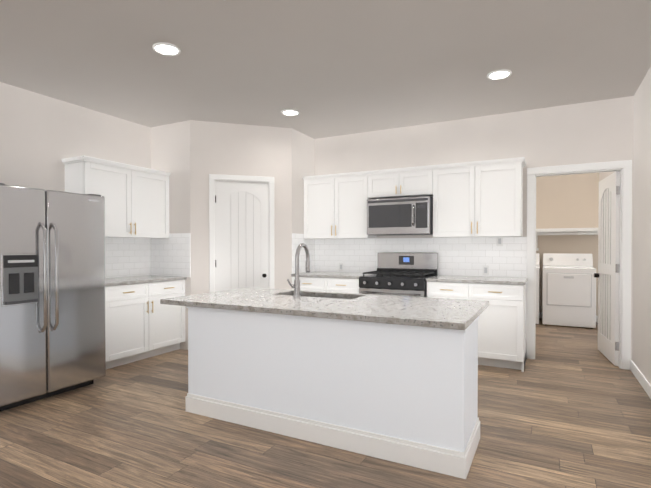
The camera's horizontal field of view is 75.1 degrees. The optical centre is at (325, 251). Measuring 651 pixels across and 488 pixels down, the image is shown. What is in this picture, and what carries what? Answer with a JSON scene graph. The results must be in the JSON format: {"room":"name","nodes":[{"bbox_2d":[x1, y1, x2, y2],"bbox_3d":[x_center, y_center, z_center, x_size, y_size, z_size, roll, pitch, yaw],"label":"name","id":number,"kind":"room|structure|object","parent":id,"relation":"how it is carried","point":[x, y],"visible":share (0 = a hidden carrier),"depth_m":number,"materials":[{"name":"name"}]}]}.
{"room":"kitchen","nodes":[
{"label":"kitchen","id":0,"kind":"room"},
{"bbox_2d":[0,82,150,191],"bbox_3d":[-3.928,-0.175,2.507,0.100,2.840,10.120,0,1,27],"label":"wall","id":1,"kind":"structure","parent":0,"point":[42,136],"depth_m":4.44,"materials":[{"name":"paint"}]},
{"bbox_2d":[62,155,170,237],"bbox_3d":[-2.382,-0.583,4.945,0.382,0.827,1.140,0,1,27],"label":"upper cabinet","id":2,"kind":"object","parent":1,"relation":"attached to","point":[136,201],"visible":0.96,"depth_m":4.83,"materials":[{"name":"white wood"}]},
{"bbox_2d":[105,237,150,277],"bbox_3d":[-2.595,0.072,4.955,0.008,0.487,1.330,0,1,27],"label":"backsplash","id":3,"kind":"structure","parent":1,"relation":"attached to","point":[127,257],"depth_m":5.23,"materials":[{"name":"tile"}]},
{"bbox_2d":[150,120,190,349],"bbox_3d":[-1.954,-0.204,5.436,0.700,2.840,0.100,0,1,27],"label":"wall","id":4,"kind":"structure","parent":0,"point":[170,148],"depth_m":5.32,"materials":[{"name":"paint"}]},
{"bbox_2d":[151,233,190,276],"bbox_3d":[-1.975,0.039,5.388,0.691,0.545,0.008,0,1,27],"label":"backsplash","id":5,"kind":"structure","parent":4,"relation":"attached to","point":[171,255],"depth_m":5.37,"materials":[{"name":"tile"}]},
{"bbox_2d":[190,120,291,294],"bbox_3d":[-1.069,-0.204,5.456,1.273,2.840,0.100,0,1,-16],"label":"wall","id":6,"kind":"structure","parent":0,"point":[235,149],"depth_m":5.38,"materials":[{"name":"paint"}]},
{"bbox_2d":[215,181,267,291],"bbox_3d":[-1.062,0.150,5.418,0.677,2.107,0.090,0,1,-16],"label":"pantry door","id":7,"kind":"structure","parent":6,"relation":"in","point":[241,234],"depth_m":5.43,"materials":[{"name":"white wood"}]},
{"bbox_2d":[209,174,273,292],"bbox_3d":[-1.072,0.122,5.450,0.817,2.187,0.116,0,1,-16],"label":"door frame","id":8,"kind":"structure","parent":6,"relation":"attached to","point":[213,178],"depth_m":5.36,"materials":[{"name":"white wood"}]},
{"bbox_2d":[292,129,314,233],"bbox_3d":[-0.345,-0.209,5.884,0.100,2.840,0.620,0,1,27],"label":"wall","id":9,"kind":"structure","parent":0,"point":[303,146],"depth_m":5.77,"materials":[{"name":"paint"}]},
{"bbox_2d":[292,233,314,273],"bbox_3d":[-0.299,0.021,5.857,0.008,0.540,0.611,0,1,27],"label":"backsplash","id":10,"kind":"structure","parent":9,"relation":"attached to","point":[297,239],"depth_m":5.82,"materials":[{"name":"tile"}]},
{"bbox_2d":[0,318,650,487],"bbox_3d":[-0.778,1.284,2.629,5.790,0.080,13.620,0,1,27],"label":"floor","id":11,"kind":"structure","parent":0,"point":[569,407],"depth_m":2.81,"materials":[{"name":"brown wood"}]},
{"bbox_2d":[0,183,105,411],"bbox_3d":[-2.630,0.356,3.700,1.027,1.754,0.917,0,1,27],"label":"refrigerator","id":12,"kind":"object","parent":11,"relation":"on","point":[52,292],"visible":1,"depth_m":3.46,"materials":[{"name":"grey metal"}]},
{"bbox_2d":[105,287,112,368],"bbox_3d":[-2.555,0.788,4.369,0.619,0.876,0.275,0,1,27],"label":"base cabinet","id":13,"kind":"object","parent":11,"relation":"on","point":[108,290],"depth_m":4.36,"materials":[{"name":"white wood"}]},
{"bbox_2d":[113,279,184,366],"bbox_3d":[-2.267,0.783,4.924,0.619,0.876,1.095,0,1,27],"label":"base cabinet","id":14,"kind":"object","parent":11,"relation":"on","point":[141,322],"depth_m":4.75,"materials":[{"name":"white wood"}]},
{"bbox_2d":[105,275,186,286],"bbox_3d":[-2.306,0.328,4.819,0.642,0.033,1.310,0,1,27],"label":"countertop","id":15,"kind":"structure","parent":14,"relation":"on","point":[121,282],"depth_m":4.81,"materials":[{"name":"grey stone"}]},
{"bbox_2d":[291,272,371,293],"bbox_3d":[0.125,0.751,5.621,0.966,0.925,0.662,0,1,27],"label":"base cabinet","id":16,"kind":"object","parent":11,"relation":"on","point":[342,282],"visible":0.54,"depth_m":5.35,"materials":[{"name":"white wood"}]},
{"bbox_2d":[291,272,371,278],"bbox_3d":[0.128,0.305,5.622,0.966,0.033,0.652,0,1,27],"label":"countertop","id":17,"kind":"structure","parent":16,"relation":"on","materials":[{"name":"stone"}]},
{"bbox_2d":[185,303,488,478],"bbox_3d":[0.099,0.826,3.293,2.092,0.822,1.117,0,1,27],"label":"kitchen island","id":18,"kind":"object","parent":11,"relation":"on","point":[392,378],"depth_m":2.68,"materials":[{"name":"white paint"}]},
{"bbox_2d":[160,291,483,330],"bbox_3d":[-0.118,0.398,3.147,2.334,0.038,0.705,0,1,27],"label":"island countertop","id":19,"kind":"structure","parent":18,"relation":"on","point":[444,316],"depth_m":2.91,"materials":[{"name":"grey stone"}]},
{"bbox_2d":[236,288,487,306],"bbox_3d":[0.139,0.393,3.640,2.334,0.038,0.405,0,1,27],"label":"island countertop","id":20,"kind":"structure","parent":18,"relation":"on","point":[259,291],"depth_m":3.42,"materials":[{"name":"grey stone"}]},
{"bbox_2d":[359,253,437,296],"bbox_3d":[0.892,0.616,5.171,0.792,1.205,0.749,0,1,27],"label":"range","id":21,"kind":"object","parent":11,"relation":"on","point":[401,274],"visible":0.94,"depth_m":5.07,"materials":[{"name":"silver metal"}]},
{"bbox_2d":[426,275,527,371],"bbox_3d":[1.716,0.760,4.794,1.003,0.925,0.662,0,1,27],"label":"base cabinet","id":22,"kind":"object","parent":11,"relation":"on","point":[502,330],"visible":0.69,"depth_m":4.45,"materials":[{"name":"white wood"}]},
{"bbox_2d":[426,275,527,284],"bbox_3d":[1.718,0.314,4.794,1.003,0.033,0.652,0,1,27],"label":"countertop","id":23,"kind":"structure","parent":22,"relation":"on","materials":[{"name":"stone"}]},
{"bbox_2d":[536,253,539,324],"bbox_3d":[3.325,0.611,7.410,0.740,1.169,0.700,0,1,27],"label":"washer","id":24,"kind":"object","parent":11,"relation":"on","point":[537,286],"visible":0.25,"depth_m":6.95,"materials":[{"name":"white metal"}]},
{"bbox_2d":[542,253,595,328],"bbox_3d":[4.022,0.614,7.038,0.740,1.169,0.716,0,1,27],"label":"dryer","id":25,"kind":"object","parent":11,"relation":"on","point":[569,291],"visible":1,"depth_m":6.76,"materials":[{"name":"white metal"}]},
{"bbox_2d":[0,0,650,138],"bbox_3d":[-0.778,-1.636,2.600,5.790,0.080,13.620,0,1,27],"label":"ceiling","id":26,"kind":"structure","parent":0,"point":[328,68],"depth_m":3.50,"materials":[{"name":"paint"}]},
{"bbox_2d":[152,42,180,55],"bbox_3d":[-1.254,-1.599,3.344,0.196,0.024,0.196,0,1,27],"label":"recessed light","id":27,"kind":"object","parent":26,"relation":"in","point":[166,49],"depth_m":3.34,"materials":[{"name":"white plastic"}]},
{"bbox_2d":[281,109,299,115],"bbox_3d":[-0.405,-1.615,4.909,0.196,0.024,0.196,0,1,27],"label":"recessed light","id":28,"kind":"object","parent":26,"relation":"in","point":[288,112],"depth_m":4.91,"materials":[{"name":"white"}]},
{"bbox_2d":[487,69,511,79],"bbox_3d":[1.572,-1.604,3.835,0.196,0.024,0.196,0,1,27],"label":"recessed light","id":29,"kind":"object","parent":26,"relation":"in","point":[503,73],"depth_m":3.83,"materials":[{"name":"white"}]},
{"bbox_2d":[315,96,633,359],"bbox_3d":[0.819,-0.207,5.684,5.390,2.840,0.100,0,1,27],"label":"wall","id":30,"kind":"structure","parent":0,"point":[590,132],"depth_m":4.95,"materials":[{"name":"paint"}]},
{"bbox_2d":[339,263,342,270],"bbox_3d":[0.218,0.211,5.931,0.046,0.099,0.006,0,1,27],"label":"outlets","id":31,"kind":"object","parent":30,"relation":"attached to","point":[340,264],"depth_m":5.93,"materials":[{"name":"white plastic"}]},
{"bbox_2d":[303,157,525,238],"bbox_3d":[0.988,-0.599,5.317,2.740,0.842,0.382,0,1,27],"label":"upper cabinet","id":32,"kind":"object","parent":30,"relation":"attached to","point":[484,198],"visible":0.98,"depth_m":4.97,"materials":[{"name":"white wood"}]},
{"bbox_2d":[367,196,432,235],"bbox_3d":[0.951,-0.435,5.287,0.788,0.440,0.471,0,1,27],"label":"microwave","id":33,"kind":"object","parent":32,"relation":"attached to","point":[402,216],"visible":0.98,"depth_m":5.10,"materials":[{"name":"grey metal"}]},
{"bbox_2d":[315,237,526,288],"bbox_3d":[1.077,0.117,5.492,2.771,0.596,0.008,0,1,27],"label":"backsplash","id":34,"kind":"structure","parent":30,"relation":"attached to","point":[465,256],"depth_m":5.28,"materials":[{"name":"tile"}]},
{"bbox_2d":[483,266,488,274],"bbox_3d":[1.913,0.221,5.050,0.056,0.097,0.006,0,1,27],"label":"outlets","id":35,"kind":"object","parent":30,"relation":"attached to","point":[485,268],"depth_m":5.05,"materials":[{"name":"white plastic"}]},
{"bbox_2d":[497,237,502,245],"bbox_3d":[2.049,-0.122,4.976,0.055,0.094,0.006,0,1,27],"label":"outlets","id":36,"kind":"object","parent":30,"relation":"attached to","point":[499,243],"depth_m":4.97,"materials":[{"name":"white plastic"}]},
{"bbox_2d":[526,160,631,369],"bbox_3d":[2.764,0.134,4.675,0.981,2.178,0.132,0,1,27],"label":"door frame","id":37,"kind":"structure","parent":30,"relation":"attached to","point":[625,167],"depth_m":4.49,"materials":[{"name":"white wood"}]},
{"bbox_2d":[594,171,619,365],"bbox_3d":[3.247,0.174,4.872,0.145,2.070,0.799,0,1,21],"label":"laundry door","id":38,"kind":"structure","parent":30,"relation":"in","point":[607,275],"depth_m":4.78,"materials":[{"name":"white wood"}]},
{"bbox_2d":[536,173,598,315],"bbox_3d":[3.880,-0.227,7.699,1.820,2.840,0.100,0,1,27],"label":"wall","id":39,"kind":"structure","parent":0,"point":[567,201],"depth_m":7.41,"materials":[{"name":"paint"}]},
{"bbox_2d":[536,228,597,250],"bbox_3d":[3.771,-0.212,7.511,1.834,0.385,0.327,0,1,27],"label":"shelf","id":40,"kind":"object","parent":39,"relation":"attached to","point":[571,231],"visible":0.62,"depth_m":7.25,"materials":[{"name":"white wood"}]},
{"bbox_2d":[599,67,650,383],"bbox_3d":[1.680,-0.164,1.392,0.100,2.840,13.320,0,1,27],"label":"wall","id":41,"kind":"structure","parent":0,"point":[641,314],"depth_m":3.97,"materials":[{"name":"paint"}]},
{"bbox_2d":[630,360,650,398],"bbox_3d":[0.868,1.218,-0.031,0.014,0.105,10.020,0,1,27],"label":"baseboard","id":42,"kind":"structure","parent":41,"relation":"attached to","point":[641,378],"depth_m":3.89,"materials":[{"name":"white wood"}]}
]}

